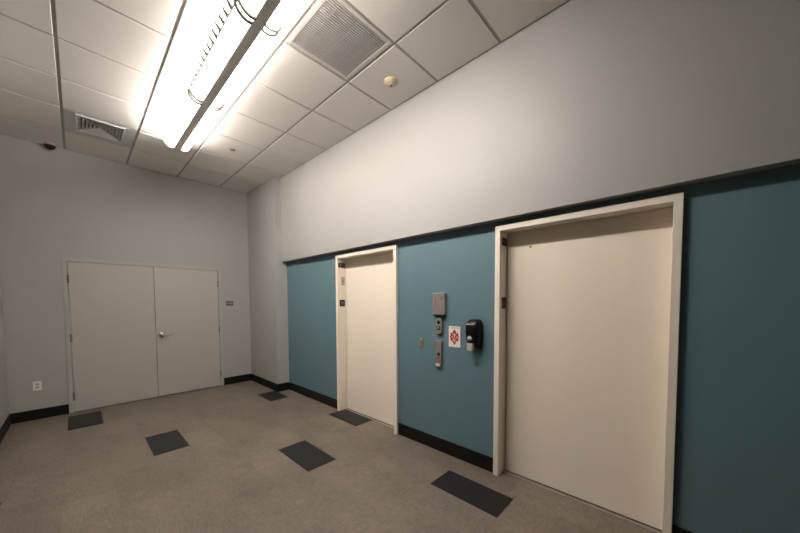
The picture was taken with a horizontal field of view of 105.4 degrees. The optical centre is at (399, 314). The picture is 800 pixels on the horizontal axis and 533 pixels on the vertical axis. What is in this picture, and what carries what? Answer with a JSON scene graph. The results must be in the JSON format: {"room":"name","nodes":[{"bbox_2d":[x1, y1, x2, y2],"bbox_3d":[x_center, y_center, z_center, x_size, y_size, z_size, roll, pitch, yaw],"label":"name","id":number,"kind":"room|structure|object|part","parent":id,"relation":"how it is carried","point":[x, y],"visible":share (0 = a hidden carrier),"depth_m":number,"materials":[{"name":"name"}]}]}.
{"room":"elevator lobby","nodes":[
{"label":"elevator lobby","id":0,"kind":"room"},
{"bbox_2d":[0,268,8,428],"bbox_3d":[-3.693,-0.413,2.478,3.300,3.630,0.200,2,3,43],"label":"wall","id":1,"kind":"structure","parent":0,"point":[4,402],"depth_m":3.58,"materials":[{"name":"grey paint"}]},
{"bbox_2d":[0,414,10,443],"bbox_3d":[-3.609,1.331,2.627,3.289,0.130,0.011,2,3,43],"label":"baseboard","id":2,"kind":"structure","parent":1,"relation":"attached to","point":[7,423],"depth_m":3.47,"materials":[{"name":"black rubber"}]},
{"bbox_2d":[0,134,250,413],"bbox_3d":[-3.826,-0.517,4.883,0.200,3.630,3.517,2,3,43],"label":"wall","id":3,"kind":"structure","parent":0,"point":[55,204],"depth_m":4.14,"materials":[{"name":"grey paint"}]},
{"bbox_2d":[33,381,41,390],"bbox_3d":[-4.655,0.913,3.909,0.007,0.116,0.072,2,3,43],"label":"wall outlet","id":4,"kind":"object","parent":3,"relation":"attached to","point":[37,385],"visible":1,"depth_m":3.91,"materials":[{"name":"white plastic"}]},
{"bbox_2d":[11,404,68,423],"bbox_3d":[-4.642,1.279,3.935,0.011,0.130,0.497,2,3,43],"label":"baseboard","id":5,"kind":"structure","parent":3,"relation":"attached to","point":[36,414],"depth_m":3.92,"materials":[{"name":"black rubber"}]},
{"bbox_2d":[61,257,223,413],"bbox_3d":[-3.852,0.255,4.785,0.218,2.096,1.890,2,3,43],"label":"door","id":6,"kind":"structure","parent":3,"relation":"in","point":[134,331],"depth_m":4.62,"materials":[{"name":"grey paint"}]},
{"bbox_3d":[-3.715,0.316,4.828,0.074,0.086,0.174,2,3,43],"label":"handle","id":7,"kind":"part","parent":6,"relation":"part of","materials":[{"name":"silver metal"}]},
{"bbox_2d":[226,301,232,305],"bbox_3d":[-3.089,-0.206,5.526,0.006,0.084,0.120,2,3,43],"label":"room sign","id":8,"kind":"object","parent":3,"relation":"attached to","point":[228,303],"visible":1,"depth_m":5.52,"materials":[{"name":"grey plastic"}]},
{"bbox_2d":[224,373,251,384],"bbox_3d":[-3.008,1.197,5.663,0.011,0.130,0.478,2,3,43],"label":"baseboard","id":9,"kind":"structure","parent":3,"relation":"attached to","point":[247,377],"depth_m":5.65,"materials":[{"name":"black rubber"}]},
{"bbox_2d":[247,177,288,383],"bbox_3d":[-2.292,-0.552,5.543,1.122,3.630,0.450,2,3,43],"label":"wall","id":10,"kind":"structure","parent":0,"point":[268,296],"depth_m":5.20,"materials":[{"name":"grey paint"}]},
{"bbox_2d":[0,0,568,192],"bbox_3d":[-1.247,-2.081,-0.607,11.200,0.169,7.540,2,3,43],"label":"ceiling","id":11,"kind":"structure","parent":0,"point":[126,63],"depth_m":2.73,"materials":[{"name":"tile"}]},
{"bbox_2d":[42,141,56,149],"bbox_3d":[-4.461,-2.142,3.882,0.124,0.072,0.124,2,3,43],"label":"security camera","id":12,"kind":"object","parent":11,"relation":"attached to","point":[51,146],"visible":1,"depth_m":3.85,"materials":[{"name":"black plastic"}]},
{"bbox_2d":[63,108,136,147],"bbox_3d":[-3.526,-2.198,3.589,0.584,0.073,0.584,2,3,43],"label":"ceiling vent","id":13,"kind":"object","parent":11,"relation":"in","point":[76,122],"visible":0.98,"depth_m":3.57,"materials":[{"name":"grey metal"}]},
{"bbox_3d":[-3.499,-2.165,3.560,0.439,0.010,0.403,2,3,43],"label":"frame","id":14,"kind":"part","parent":13,"relation":"part of","materials":[{"name":"grey metal"}]},
{"bbox_2d":[164,0,297,150],"bbox_3d":[-1.495,-2.051,2.571,3.407,0.164,0.339,2,3,43],"label":"linear light","id":15,"kind":"object","parent":11,"relation":"attached to","point":[248,25],"visible":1,"depth_m":2.42,"materials":[{"name":"white plastic"}]},
{"bbox_3d":[-1.585,-2.058,2.475,3.400,0.008,0.010,2,3,43],"label":"edge rail","id":16,"kind":"part","parent":15,"relation":"part of","materials":[{"name":"beige metal"}]},
{"bbox_2d":[286,0,391,79],"bbox_3d":[-0.473,-2.158,2.383,0.586,0.055,0.586,2,3,43],"label":"ceiling vent","id":17,"kind":"object","parent":11,"relation":"in","point":[332,31],"visible":0.99,"depth_m":2.35,"materials":[{"name":"white metal"}]},
{"bbox_2d":[384,76,397,87],"bbox_3d":[-0.082,-2.128,2.804,0.128,0.042,0.128,2,3,43],"label":"smoke detector","id":18,"kind":"object","parent":11,"relation":"attached to","point":[390,81],"visible":1,"depth_m":2.78,"materials":[{"name":"beige plastic"}]},
{"bbox_2d":[0,380,661,532],"bbox_3d":[-1.233,1.579,-0.412,11.450,0.120,7.890,2,3,43],"label":"floor","id":19,"kind":"structure","parent":0,"point":[233,476],"depth_m":2.56,"materials":[{"name":"carpet"}]},
{"bbox_2d":[67,411,102,430],"bbox_3d":[-4.012,1.343,3.887,0.633,0.001,0.303,2,3,43],"label":"tile","id":20,"kind":"object","parent":19,"relation":"on","point":[94,418],"depth_m":3.87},
{"bbox_2d":[145,430,189,455],"bbox_3d":[-2.508,1.364,3.276,0.583,0.001,0.293,2,3,43],"label":"tile","id":21,"kind":"object","parent":19,"relation":"on","point":[162,443],"depth_m":3.25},
{"bbox_2d":[257,391,287,400],"bbox_3d":[-2.030,1.293,4.860,0.500,0.001,0.286,2,3,43],"label":"tile","id":22,"kind":"object","parent":19,"relation":"on","point":[273,395],"depth_m":4.87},
{"bbox_2d":[279,440,334,471],"bbox_3d":[-0.920,1.369,2.989,0.583,0.001,0.294,2,3,43],"label":"tile","id":23,"kind":"object","parent":19,"relation":"on","point":[306,455],"depth_m":2.96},
{"bbox_2d":[329,409,372,425],"bbox_3d":[-0.636,1.326,3.961,0.574,0.001,0.300,2,3,43],"label":"tile","id":24,"kind":"object","parent":19,"relation":"on","point":[352,418],"depth_m":3.93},
{"bbox_2d":[430,470,512,517],"bbox_3d":[0.553,1.389,2.401,0.580,0.001,0.275,2,3,43],"label":"tile","id":25,"kind":"object","parent":19,"relation":"on","point":[492,502],"depth_m":2.37,"materials":[{"name":"black tile"}]},
{"bbox_2d":[280,0,799,261],"bbox_3d":[1.740,-1.485,1.764,9.878,1.470,0.336,2,3,43],"label":"wall","id":26,"kind":"structure","parent":0,"point":[591,101],"depth_m":2.08,"materials":[{"name":"grey paint"}]},
{"bbox_2d":[287,163,799,532],"bbox_3d":[1.777,0.327,1.873,9.878,2.160,0.250,2,3,43],"label":"wall","id":27,"kind":"structure","parent":0,"point":[737,461],"depth_m":1.74,"materials":[{"name":"teal paint"}]},
{"bbox_2d":[251,374,336,408],"bbox_3d":[-1.845,1.220,5.024,2.558,0.130,0.211,2,3,43],"label":"baseboard","id":28,"kind":"structure","parent":27,"relation":"attached to","point":[324,399],"depth_m":5.00,"materials":[{"name":"black rubber"}]},
{"bbox_2d":[335,245,398,434],"bbox_3d":[-0.388,0.272,3.834,1.141,2.116,0.193,2,3,43],"label":"door","id":29,"kind":"structure","parent":27,"relation":"in","point":[367,339],"depth_m":3.88,"materials":[{"name":"beige metal"}]},
{"bbox_2d":[338,263,344,267],"bbox_3d":[-0.792,-0.669,4.133,0.004,0.061,0.108,2,3,43],"label":"sign","id":30,"kind":"object","parent":29,"relation":"attached to","point":[340,265],"visible":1,"depth_m":4.13,"materials":[{"name":"black plastic"}]},
{"bbox_2d":[340,300,344,305],"bbox_3d":[-0.787,-0.159,4.159,0.004,0.090,0.084,2,3,43],"label":"sign","id":31,"kind":"object","parent":29,"relation":"attached to","point":[342,302],"visible":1,"depth_m":4.16,"materials":[{"name":"black plastic"}]},
{"bbox_2d":[341,277,344,284],"bbox_3d":[-0.779,-0.459,4.156,0.004,0.112,0.056,2,3,43],"label":"plate","id":32,"kind":"object","parent":29,"relation":"attached to","point":[342,278],"visible":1,"depth_m":4.16,"materials":[{"name":"metal"}]},
{"bbox_3d":[-0.372,1.327,3.892,1.054,0.003,0.028,2,3,43],"label":"sill","id":33,"kind":"part","parent":29,"relation":"part of","materials":[{"name":"metal"}]},
{"bbox_3d":[-0.352,0.288,3.872,1.046,2.063,0.030,2,3,43],"label":"panel","id":34,"kind":"part","parent":29,"relation":"part of","materials":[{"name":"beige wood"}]},
{"bbox_2d":[419,337,423,347],"bbox_3d":[0.219,0.289,3.165,0.066,0.102,0.010,2,3,43],"label":"switch","id":35,"kind":"object","parent":27,"relation":"attached to","point":[421,340],"visible":1,"depth_m":3.16,"materials":[{"name":"metal"}]},
{"bbox_2d":[435,340,442,366],"bbox_3d":[0.380,0.385,3.005,0.082,0.258,0.029,2,3,43],"label":"button","id":36,"kind":"object","parent":27,"relation":"attached to","point":[438,344],"visible":1,"depth_m":2.99,"materials":[{"name":"metal"}]},
{"bbox_2d":[432,293,445,317],"bbox_3d":[0.383,-0.093,2.977,0.145,0.240,0.032,2,3,43],"label":"sign","id":37,"kind":"object","parent":27,"relation":"attached to","point":[439,299],"visible":1,"depth_m":2.96,"materials":[{"name":"metal"}]},
{"bbox_3d":[0.383,-0.107,2.977,0.133,0.200,0.032,2,3,43],"label":"plate","id":38,"kind":"part","parent":37,"relation":"part of","materials":[{"name":"metal"}]},
{"bbox_2d":[436,318,442,334],"bbox_3d":[0.384,0.116,2.989,0.074,0.170,0.028,2,3,43],"label":"button","id":39,"kind":"object","parent":27,"relation":"attached to","point":[439,321],"visible":1,"depth_m":2.97,"materials":[{"name":"metal"}]},
{"bbox_2d":[398,423,492,472],"bbox_3d":[0.402,1.297,3.041,1.148,0.130,0.011,2,3,43],"label":"baseboard","id":40,"kind":"structure","parent":27,"relation":"attached to","point":[478,459],"depth_m":2.97,"materials":[{"name":"black rubber"}]},
{"bbox_2d":[449,326,459,347],"bbox_3d":[0.516,0.208,2.885,0.128,0.198,0.004,2,3,43],"label":"wall sign","id":41,"kind":"object","parent":27,"relation":"attached to","point":[454,331],"visible":1,"depth_m":2.88,"materials":[{"name":"white paper"}]},
{"bbox_2d":[465,319,482,350],"bbox_3d":[0.646,0.179,2.694,0.146,0.276,0.100,2,3,43],"label":"soap dispenser","id":42,"kind":"object","parent":27,"relation":"attached to","point":[474,327],"visible":1,"depth_m":2.66,"materials":[{"name":"black plastic"}]},
{"bbox_3d":[0.642,0.284,2.709,0.060,0.064,0.092,2,3,43],"label":"push lever","id":43,"kind":"part","parent":42,"relation":"part of","materials":[{"name":"white plastic"}]},
{"bbox_2d":[493,192,683,532],"bbox_3d":[1.281,0.333,2.258,1.150,2.116,0.193,2,3,43],"label":"door","id":44,"kind":"structure","parent":27,"relation":"in","point":[586,335],"depth_m":2.19,"materials":[{"name":"beige metal"}]},
{"bbox_2d":[502,297,505,308],"bbox_3d":[0.885,-0.101,2.592,0.004,0.096,0.082,2,3,43],"label":"sign","id":45,"kind":"object","parent":44,"relation":"attached to","point":[503,298],"visible":1,"depth_m":2.59,"materials":[{"name":"black plastic"}]},
{"bbox_2d":[502,237,506,246],"bbox_3d":[0.880,-0.614,2.567,0.004,0.066,0.090,2,3,43],"label":"sign","id":46,"kind":"object","parent":44,"relation":"attached to","point":[504,240],"visible":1,"depth_m":2.57,"materials":[{"name":"black plastic"}]},
{"bbox_3d":[1.297,1.389,2.316,1.063,0.003,0.028,2,3,43],"label":"sill","id":47,"kind":"part","parent":44,"relation":"part of","materials":[{"name":"metal"}]},
{"bbox_2d":[672,525,693,532],"bbox_3d":[3.470,1.410,0.145,4.986,0.130,0.011,2,3,43],"label":"baseboard","id":48,"kind":"structure","parent":27,"relation":"attached to","point":[675,529],"depth_m":1.83,"materials":[{"name":"black rubber"}]}
]}

